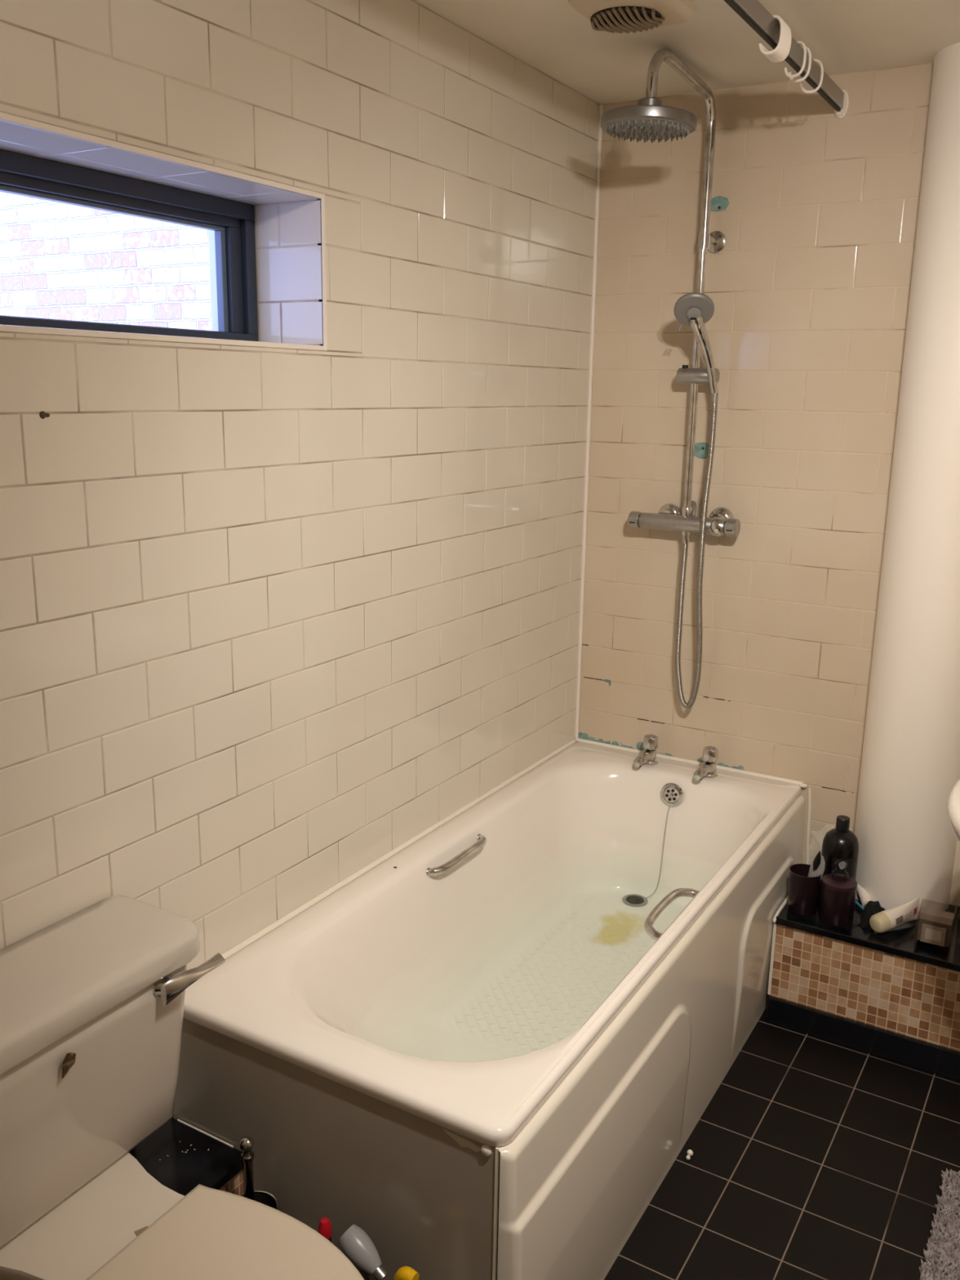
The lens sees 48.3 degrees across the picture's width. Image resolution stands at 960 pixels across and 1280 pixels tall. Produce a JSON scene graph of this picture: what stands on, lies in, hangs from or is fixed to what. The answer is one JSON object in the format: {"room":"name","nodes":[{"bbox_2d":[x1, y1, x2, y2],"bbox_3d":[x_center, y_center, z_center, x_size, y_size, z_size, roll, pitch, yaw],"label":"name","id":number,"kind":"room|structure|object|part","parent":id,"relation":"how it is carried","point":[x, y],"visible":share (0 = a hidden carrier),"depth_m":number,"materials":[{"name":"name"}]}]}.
{"room":"bathroom","nodes":[
{"label":"bathroom","id":0,"kind":"room"},
{"bbox_2d":[0,0,599,1118],"bbox_3d":[-0.611,-0.020,1.911,0.246,2.372,3.700,9,15,29],"label":"wall","id":1,"kind":"structure","parent":0,"point":[271,619],"depth_m":2.05,"materials":[{"name":"beige tile"}]},
{"bbox_2d":[39,411,49,418],"bbox_3d":[-0.630,-0.325,1.549,0.005,0.011,0.018,9,15,29],"label":"plug","id":2,"kind":"object","parent":1,"relation":"attached to","point":[42,415],"visible":1,"depth_m":1.55,"materials":[{"name":"brown"}]},
{"bbox_2d":[0,148,257,341],"bbox_3d":[-0.774,-0.602,1.604,0.045,0.265,1.237,9,15,29],"label":"window","id":3,"kind":"structure","parent":1,"relation":"in","point":[233,222],"depth_m":1.91,"materials":[{"name":"grey paint"}]},
{"bbox_2d":[207,229,217,331],"bbox_3d":[-0.818,-0.604,1.629,0.055,0.275,1.237,9,15,29],"label":"trim","id":4,"kind":"structure","parent":3,"relation":"attached to","point":[211,251],"depth_m":2.11,"materials":[{"name":"white"}]},
{"bbox_2d":[0,111,327,351],"bbox_3d":[-0.618,-0.578,1.514,0.013,0.283,1.255,9,15,29],"label":"trim","id":5,"kind":"structure","parent":1,"relation":"attached to","point":[4,117],"depth_m":1.71,"materials":[{"name":"beige plastic"}]},
{"bbox_2d":[221,737,811,959],"bbox_3d":[0.181,0.636,2.474,0.744,0.255,1.704,9,15,29],"label":"trim","id":6,"kind":"structure","parent":1,"relation":"attached to","point":[239,947],"depth_m":2.74,"materials":[{"name":"beige"}]},
{"bbox_2d":[574,104,603,741],"bbox_3d":[0.315,-0.572,3.127,0.012,1.820,0.012,9,15,29],"label":"trim","id":7,"kind":"structure","parent":1,"relation":"attached to","point":[601,106],"depth_m":3.10,"materials":[{"name":"beige plastic"}]},
{"bbox_2d":[413,0,959,104],"bbox_3d":[0.136,-1.110,1.094,2.160,0.150,3.900,9,15,29],"label":"ceiling","id":8,"kind":"structure","parent":0,"point":[550,37],"depth_m":2.37,"materials":[{"name":"paint"}]},
{"bbox_2d":[568,0,696,33],"bbox_3d":[0.306,-1.262,2.152,0.202,0.035,0.208,9,15,29],"label":"fan","id":9,"kind":"object","parent":8,"relation":"attached to","point":[611,16],"visible":1,"depth_m":2.14,"materials":[{"name":"white plastic"}]},
{"bbox_2d":[590,5,662,26],"bbox_3d":[0.296,-1.258,2.172,0.144,0.004,0.144,9,15,29],"label":"grille","id":10,"kind":"object","parent":9,"relation":"attached to","point":[604,15],"depth_m":2.14,"materials":[{"name":"black"}]},
{"bbox_2d":[501,1008,959,1279],"bbox_3d":[0.094,1.320,1.667,2.160,0.100,3.900,9,15,29],"label":"floor","id":11,"kind":"structure","parent":0,"point":[813,1157],"depth_m":2.28,"materials":[{"name":"black tile"}]},
{"bbox_2d":[0,895,364,1279],"bbox_3d":[-0.435,0.898,1.481,0.709,0.789,0.530,9,15,29],"label":"toilet","id":12,"kind":"object","parent":11,"relation":"on","point":[92,1000],"visible":1,"depth_m":1.53,"materials":[{"name":"beige ceramic"}]},
{"bbox_2d":[0,1152,184,1279],"bbox_3d":[-0.598,0.885,1.585,0.324,0.100,0.256,9,15,29],"label":"toilet bowl","id":13,"kind":"object","parent":12,"relation":"attached to","point":[76,1237],"depth_m":1.54,"materials":[{"name":"beige ceramic"}]},
{"bbox_3d":[-0.646,0.505,1.521,0.204,0.049,0.530,9,15,29],"label":"cistern lid","id":14,"kind":"part","parent":12,"relation":"part of","materials":[{"name":"beige ceramic"}]},
{"bbox_3d":[-0.479,0.525,1.630,0.016,0.038,0.038,9,15,29],"label":"flush lever","id":15,"kind":"part","parent":12,"relation":"part of","materials":[{"name":"silver metal"}]},
{"bbox_3d":[-0.440,0.524,1.652,0.017,0.044,0.108,12,17,39],"label":"lever arm","id":16,"kind":"part","parent":12,"relation":"part of","materials":[{"name":"silver metal"}]},
{"bbox_3d":[-0.316,0.870,1.379,0.410,0.019,0.332,9,15,29],"label":"lid","id":17,"kind":"part","parent":12,"relation":"part of","materials":[{"name":"beige plastic"}]},
{"bbox_2d":[128,1117,244,1195],"bbox_3d":[-0.934,1.200,1.224,0.190,0.302,1.752,9,15,29],"label":"tiled ledge","id":18,"kind":"object","parent":11,"relation":"on","point":[182,1157],"visible":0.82,"depth_m":1.87,"materials":[{"name":"tile"}]},
{"bbox_2d":[239,1135,279,1209],"bbox_3d":[-0.385,1.022,1.828,0.088,0.390,0.088,9,15,29],"label":"toilet brush","id":19,"kind":"object","parent":11,"relation":"on","point":[246,1144],"visible":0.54,"depth_m":1.80,"materials":[{"name":"grey metal"}]},
{"bbox_3d":[-0.390,0.843,1.793,0.025,0.025,0.025,9,15,29],"label":"ball knob","id":20,"kind":"part","parent":19,"relation":"part of","materials":[{"name":"silver metal"}]},
{"bbox_3d":[-0.392,0.983,1.826,0.022,0.266,0.022,9,15,29],"label":"handle","id":21,"kind":"part","parent":19,"relation":"part of","materials":[{"name":"silver metal"}]},
{"bbox_2d":[239,1190,279,1209],"bbox_3d":[-0.386,1.087,1.843,0.088,0.257,0.088,9,15,29],"label":"pot","id":22,"kind":"object","parent":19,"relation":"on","point":[267,1198],"depth_m":1.85,"materials":[{"name":"black metal"}]},
{"bbox_2d":[317,1217,332,1242],"bbox_3d":[-0.253,1.083,1.761,0.056,0.306,0.056,9,15,29],"label":"bottle","id":23,"kind":"object","parent":11,"relation":"on","point":[325,1229],"visible":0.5,"depth_m":1.72,"materials":[{"name":"red plastic"}]},
{"bbox_2d":[338,1224,387,1279],"bbox_3d":[-0.189,1.090,1.715,0.090,0.315,0.060,9,15,29],"label":"toilet brush","id":24,"kind":"object","parent":11,"relation":"on","point":[355,1243],"visible":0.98,"depth_m":1.68,"materials":[{"name":"grey plastic"}]},
{"bbox_2d":[393,1266,419,1279],"bbox_3d":[-0.120,1.105,1.670,0.060,0.309,0.060,9,15,29],"label":"bottle","id":25,"kind":"object","parent":11,"relation":"on","point":[405,1273],"visible":1,"depth_m":1.63,"materials":[{"name":"yellow plastic"}]},
{"bbox_2d":[173,742,804,1279],"bbox_3d":[0.183,0.789,2.503,0.745,0.552,1.701,9,15,29],"label":"bathtub","id":26,"kind":"object","parent":11,"relation":"on","point":[564,974],"visible":0.94,"depth_m":2.17,"materials":[{"name":"plastic"}]},
{"bbox_3d":[-0.269,0.959,1.816,0.686,0.521,0.006,9,15,29],"label":"panel","id":27,"kind":"part","parent":26,"relation":"part of","materials":[{"name":"beige plastic"}]},
{"bbox_3d":[-0.049,0.519,2.585,0.048,0.031,0.254,9,15,29],"label":"grip handle","id":28,"kind":"part","parent":26,"relation":"part of","materials":[{"name":"silver metal"}]},
{"bbox_2d":[633,734,657,767],"bbox_3d":[0.485,0.325,3.119,0.050,0.083,0.105,9,15,29],"label":"tap","id":29,"kind":"object","parent":26,"relation":"on","point":[648,757],"visible":1,"depth_m":3.12,"materials":[{"name":"silver metal"}]},
{"bbox_3d":[0.478,0.343,3.115,0.034,0.035,0.088,10,16,32],"label":"spout","id":30,"kind":"part","parent":29,"relation":"part of","materials":[{"name":"silver metal"}]},
{"bbox_3d":[0.500,0.300,3.137,0.043,0.039,0.043,-9,16,-36],"label":"knob","id":31,"kind":"part","parent":29,"relation":"part of","materials":[{"name":"silver metal"}]},
{"bbox_3d":[0.471,0.849,2.344,0.039,0.519,1.697,9,15,29],"label":"panel","id":32,"kind":"part","parent":26,"relation":"part of","materials":[{"name":"beige plastic"}]},
{"bbox_3d":[0.512,0.599,3.050,0.080,0.280,0.015,-9,16,-36],"label":"plug chain","id":33,"kind":"part","parent":26,"relation":"part of","materials":[{"name":"silver metal"}]},
{"bbox_3d":[0.414,0.590,2.320,0.068,0.031,0.254,9,15,29],"label":"grip handle","id":34,"kind":"part","parent":26,"relation":"part of","materials":[{"name":"silver metal"}]},
{"bbox_2d":[693,746,718,780],"bbox_3d":[0.640,0.350,3.023,0.050,0.083,0.105,9,15,29],"label":"tap","id":35,"kind":"object","parent":26,"relation":"on","point":[708,769],"visible":1,"depth_m":3.02,"materials":[{"name":"silver metal"}]},
{"bbox_3d":[0.633,0.368,3.020,0.034,0.035,0.088,10,16,32],"label":"spout","id":36,"kind":"part","parent":35,"relation":"part of","materials":[{"name":"silver metal"}]},
{"bbox_3d":[0.654,0.325,3.042,0.043,0.039,0.043,3,13,8],"label":"knob","id":37,"kind":"part","parent":35,"relation":"part of","materials":[{"name":"silver metal"}]},
{"bbox_2d":[765,894,959,1080],"bbox_3d":[1.236,0.886,2.703,0.929,0.307,0.333,9,15,29],"label":"tiled ledge","id":38,"kind":"object","parent":11,"relation":"on","point":[893,994],"visible":0.84,"depth_m":2.68,"materials":[{"name":"tile"}]},
{"bbox_2d":[787,863,822,916],"bbox_3d":[0.842,0.651,2.787,0.082,0.112,0.082,9,15,29],"label":"tumbler","id":39,"kind":"object","parent":38,"relation":"on","point":[803,890],"visible":0.94,"depth_m":2.76,"materials":[{"name":"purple plastic"}]},
{"bbox_2d":[808,850,825,880],"bbox_3d":[0.862,0.618,2.764,0.046,0.168,0.023,9,15,29],"label":"toothpaste tube","id":40,"kind":"object","parent":39,"relation":"in","point":[817,867],"visible":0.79,"depth_m":2.75,"materials":[{"name":"white plastic"}]},
{"bbox_2d":[818,868,857,927],"bbox_3d":[0.915,0.638,2.733,0.088,0.164,0.088,9,15,29],"label":"soap dispenser","id":41,"kind":"object","parent":38,"relation":"on","point":[838,891],"visible":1,"depth_m":2.71,"materials":[{"name":"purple plastic"}]},
{"bbox_3d":[0.915,0.615,2.727,0.088,0.015,0.088,9,15,29],"label":"lid","id":42,"kind":"part","parent":41,"relation":"part of","materials":[{"name":"black"}]},
{"bbox_2d":[818,815,858,900],"bbox_3d":[0.949,0.579,2.829,0.092,0.236,0.092,9,15,29],"label":"shampoo bottle","id":43,"kind":"object","parent":38,"relation":"on","point":[840,846],"visible":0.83,"depth_m":2.79,"materials":[{"name":"black plastic"}]},
{"bbox_3d":[0.948,0.625,2.799,0.060,0.120,0.011,1,13,1],"label":"label panel","id":44,"kind":"part","parent":43,"relation":"part of","materials":[{"name":"black"}]},
{"bbox_3d":[1.155,1.031,2.597,0.926,0.071,0.015,9,15,29],"label":"skirting","id":45,"kind":"part","parent":38,"relation":"part of","materials":[{"name":"black tile"}]},
{"bbox_2d":[857,883,871,907],"bbox_3d":[1.016,0.661,2.856,0.027,0.062,0.137,2,13,3],"label":"tube","id":46,"kind":"object","parent":38,"relation":"on","point":[864,895],"visible":0.38,"depth_m":2.82,"materials":[{"name":"beige plastic"}]},
{"bbox_2d":[857,900,885,930],"bbox_3d":[1.012,0.696,2.760,0.056,0.042,0.142,9,15,29],"label":"cloth","id":47,"kind":"object","parent":38,"relation":"on","point":[872,908],"visible":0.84,"depth_m":2.74,"materials":[{"name":"black fabric"}]},
{"bbox_2d":[855,900,864,910],"bbox_3d":[0.984,0.685,2.771,0.084,0.049,0.015,11,17,36],"label":"toothbrush","id":48,"kind":"object","parent":47,"relation":"on","point":[856,902],"visible":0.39,"depth_m":2.77,"materials":[{"name":"blue plastic"}]},
{"bbox_2d":[869,897,919,933],"bbox_3d":[1.053,0.694,2.706,0.155,0.067,0.049,-6,15,-28],"label":"tube","id":49,"kind":"object","parent":38,"relation":"on","point":[885,921],"visible":0.99,"depth_m":2.68,"materials":[{"name":"beige plastic"}]},
{"bbox_2d":[895,915,903,924],"bbox_3d":[1.050,0.701,2.680,0.030,0.019,0.003,-8,16,-34],"label":"print","id":50,"kind":"object","parent":49,"relation":"attached to","point":[899,918],"depth_m":2.68,"materials":[{"name":"grey"}]},
{"bbox_2d":[904,910,912,920],"bbox_3d":[1.081,0.695,2.703,0.040,0.020,0.001,-10,17,-38],"label":"print","id":51,"kind":"object","parent":49,"relation":"attached to","point":[908,913],"depth_m":2.70,"materials":[{"name":"beige"}]},
{"bbox_2d":[913,906,917,915],"bbox_3d":[1.107,0.689,2.725,0.019,0.020,0.001,-10,17,-40],"label":"print","id":52,"kind":"object","parent":49,"relation":"attached to","point":[915,908],"depth_m":2.72,"materials":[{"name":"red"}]},
{"bbox_2d":[915,902,957,949],"bbox_3d":[1.122,0.703,2.639,0.084,0.088,0.085,9,15,29],"label":"candle jar","id":53,"kind":"object","parent":38,"relation":"on","point":[935,926],"visible":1,"depth_m":2.61,"materials":[{"name":"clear glass"}]},
{"bbox_2d":[919,1168,959,1279],"bbox_3d":[0.913,1.245,1.758,0.424,0.029,1.020,9,15,29],"label":"bath mat","id":54,"kind":"object","parent":11,"relation":"on","point":[943,1261],"visible":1,"depth_m":2.08,"materials":[{"name":"grey fabric"}]},
{"bbox_2d":[575,62,959,906],"bbox_3d":[1.044,-0.228,2.915,2.160,2.372,0.250,9,15,29],"label":"wall","id":55,"kind":"structure","parent":0,"point":[809,286],"depth_m":2.88,"materials":[{"name":"tile"}]},
{"bbox_2d":[602,679,611,685],"bbox_3d":[0.384,0.129,3.247,0.029,0.020,0.002,9,15,29],"label":"crumb","id":56,"kind":"object","parent":55,"relation":"attached to","point":[604,680],"visible":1,"depth_m":3.24,"materials":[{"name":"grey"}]},
{"bbox_2d":[577,732,745,770],"bbox_3d":[0.533,0.329,3.201,0.539,0.031,0.002,9,15,29],"label":"trim","id":57,"kind":"structure","parent":55,"relation":"attached to","point":[639,745],"depth_m":3.25,"materials":[{"name":"white plastic"}]},
{"bbox_2d":[600,48,740,537],"bbox_3d":[0.459,-0.808,2.656,0.311,1.136,0.563,9,15,29],"label":"shower column","id":58,"kind":"structure","parent":55,"relation":"attached to","point":[651,120],"depth_m":2.75,"materials":[{"name":"silver metal"}]},
{"bbox_3d":[0.441,-0.340,3.033,0.030,0.049,0.049,9,15,29],"label":"flow knob","id":59,"kind":"part","parent":58,"relation":"part of","materials":[{"name":"silver metal"}]},
{"bbox_2d":[674,292,718,393],"bbox_3d":[0.574,-0.756,2.743,0.173,0.248,0.086,-7,15,-30],"label":"handset","id":60,"kind":"object","parent":58,"relation":"attached to","point":[693,309],"visible":1,"depth_m":2.71,"materials":[{"name":"grey metal"}]},
{"bbox_3d":[0.510,-0.794,2.728,0.014,0.019,0.008,0,13,-3],"label":"dial lever","id":61,"kind":"part","parent":60,"relation":"part of","materials":[{"name":"grey"}]},
{"bbox_3d":[0.578,-0.743,2.780,0.041,0.208,0.131,13,18,40],"label":"handle","id":62,"kind":"part","parent":60,"relation":"part of","materials":[{"name":"silver metal"}]},
{"bbox_2d":[675,392,718,709],"bbox_3d":[0.586,-0.229,2.950,0.082,0.882,0.058,9,15,29],"label":"shower hose","id":63,"kind":"object","parent":58,"relation":"hanging from","point":[714,397],"visible":1,"depth_m":2.97,"materials":[{"name":"silver metal"}]},
{"bbox_3d":[0.622,-0.698,2.836,0.014,0.042,0.042,9,15,29],"label":"slider knob","id":64,"kind":"part","parent":58,"relation":"part of","materials":[{"name":"silver metal"}]},
{"bbox_3d":[0.681,-0.304,2.896,0.032,0.049,0.049,9,15,29],"label":"temperature knob","id":65,"kind":"part","parent":58,"relation":"part of","materials":[{"name":"silver metal"}]},
{"bbox_2d":[694,442,709,458],"bbox_3d":[0.614,-0.523,2.960,0.053,0.045,0.004,9,15,29],"label":"patch","id":66,"kind":"object","parent":55,"relation":"attached to","point":[701,449],"depth_m":2.96,"materials":[{"name":"teal"}]},
{"bbox_2d":[582,644,853,793],"bbox_3d":[0.668,0.266,3.106,0.836,0.410,0.003,9,15,29],"label":"grout","id":67,"kind":"object","parent":55,"relation":"attached to","point":[582,644],"depth_m":3.18,"materials":[{"name":"brown tile"}]},
{"bbox_2d":[711,195,728,211],"bbox_3d":[0.626,-1.145,2.812,0.058,0.038,0.004,9,15,29],"label":"patch","id":68,"kind":"object","parent":55,"relation":"attached to","point":[719,202],"depth_m":2.81,"materials":[{"name":"teal"}]},
{"bbox_2d":[724,0,848,118],"bbox_3d":[0.223,-1.063,1.528,0.034,0.064,2.600,9,15,29],"label":"rail","id":69,"kind":"object","parent":55,"relation":"attached to","point":[753,12],"visible":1,"depth_m":2.22,"materials":[{"name":"silver metal"}]},
{"bbox_2d":[759,14,783,54],"bbox_3d":[0.571,-1.186,2.100,0.049,0.069,0.006,11,17,37],"label":"curtain ring","id":70,"kind":"object","parent":69,"relation":"hanging from","point":[775,16],"visible":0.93,"depth_m":2.09,"materials":[{"name":"beige plastic"}]},
{"bbox_2d":[762,17,784,55],"bbox_3d":[0.575,-1.187,2.107,0.049,0.069,0.006,11,17,37],"label":"curtain ring","id":71,"kind":"object","parent":69,"relation":"hanging from","point":[780,46],"visible":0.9,"depth_m":2.10,"materials":[{"name":"beige plastic"}]},
{"bbox_2d":[763,19,786,57],"bbox_3d":[0.579,-1.189,2.114,0.049,0.069,0.006,11,17,37],"label":"curtain ring","id":72,"kind":"object","parent":69,"relation":"hanging from","point":[780,50],"visible":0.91,"depth_m":2.11,"materials":[{"name":"beige plastic"}]},
{"bbox_2d":[764,21,786,57],"bbox_3d":[0.584,-1.190,2.121,0.049,0.069,0.006,11,17,37],"label":"curtain ring","id":73,"kind":"object","parent":69,"relation":"hanging from","point":[781,51],"visible":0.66,"depth_m":2.11,"materials":[{"name":"beige plastic"}]},
{"bbox_2d":[765,22,787,59],"bbox_3d":[0.588,-1.192,2.128,0.049,0.069,0.006,11,17,37],"label":"curtain ring","id":74,"kind":"object","parent":69,"relation":"hanging from","point":[784,51],"visible":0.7,"depth_m":2.12,"materials":[{"name":"beige plastic"}]},
{"bbox_2d":[767,23,789,60],"bbox_3d":[0.592,-1.194,2.136,0.049,0.069,0.006,11,17,37],"label":"curtain ring","id":75,"kind":"object","parent":69,"relation":"hanging from","point":[784,54],"visible":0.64,"depth_m":2.13,"materials":[{"name":"beige plastic"}]},
{"bbox_2d":[768,25,790,61],"bbox_3d":[0.597,-1.195,2.143,0.049,0.069,0.006,11,17,37],"label":"curtain ring","id":76,"kind":"object","parent":69,"relation":"hanging from","point":[784,55],"visible":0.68,"depth_m":2.13,"materials":[{"name":"beige plastic"}]},
{"bbox_2d":[771,26,791,62],"bbox_3d":[0.601,-1.197,2.150,0.049,0.069,0.006,11,17,37],"label":"curtain ring","id":77,"kind":"object","parent":69,"relation":"hanging from","point":[784,58],"visible":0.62,"depth_m":2.14,"materials":[{"name":"beige plastic"}]},
{"bbox_2d":[784,40,806,77],"bbox_3d":[0.663,-1.220,2.252,0.049,0.069,0.006,14,18,43],"label":"curtain ring","id":78,"kind":"object","parent":69,"relation":"hanging from","point":[800,42],"visible":0.94,"depth_m":2.24,"materials":[{"name":"beige plastic"}]},
{"bbox_2d":[788,46,811,82],"bbox_3d":[0.682,-1.227,2.284,0.049,0.069,0.006,11,17,37],"label":"curtain ring","id":79,"kind":"object","parent":69,"relation":"hanging from","point":[808,50],"visible":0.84,"depth_m":2.27,"materials":[{"name":"beige plastic"}]},
{"bbox_2d":[800,58,823,93],"bbox_3d":[0.734,-1.246,2.368,0.049,0.069,0.006,6,14,22],"label":"curtain ring","id":80,"kind":"object","parent":69,"relation":"hanging from","point":[817,60],"visible":0.94,"depth_m":2.36,"materials":[{"name":"beige plastic"}]},
{"bbox_2d":[834,89,848,118],"bbox_3d":[0.881,-1.307,2.613,0.034,0.064,0.016,9,15,29],"label":"socket","id":81,"kind":"object","parent":69,"relation":"attached to","point":[842,111],"depth_m":2.61,"materials":[{"name":"beige plastic"}]},
{"bbox_2d":[808,824,834,863],"bbox_3d":[0.983,0.588,2.986,0.143,0.146,0.002,9,15,29],"label":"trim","id":82,"kind":"structure","parent":55,"relation":"attached to","point":[815,846],"depth_m":3.00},
{"bbox_2d":[853,42,959,911],"bbox_3d":[1.147,-0.320,2.659,0.254,2.072,0.254,9,15,29],"label":"wall column","id":83,"kind":"structure","parent":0,"point":[910,768],"depth_m":2.62,"materials":[{"name":"paint"}]},
{"bbox_3d":[0.945,0.250,0.880,0.200,2.372,3.450,9,15,29],"label":"wall","id":84,"kind":"structure","parent":0,"visible":0},
{"bbox_2d":[946,778,959,841],"bbox_3d":[1.169,0.374,2.040,0.516,0.285,0.540,9,15,29],"label":"basin","id":85,"kind":"object","parent":84,"relation":"attached to","point":[953,803],"visible":1,"depth_m":2.06,"materials":[{"name":"beige ceramic"}]},
{"label":"outside","id":86,"kind":"structure","parent":0,"visible":0},
{"bbox_2d":[0,191,211,330],"bbox_3d":[-2.206,-1.440,5.149,5.450,3.600,0.250,9,15,29],"label":"brick wall","id":87,"kind":"structure","parent":86,"point":[61,261],"depth_m":4.62,"materials":[{"name":"white brick"}]}
]}

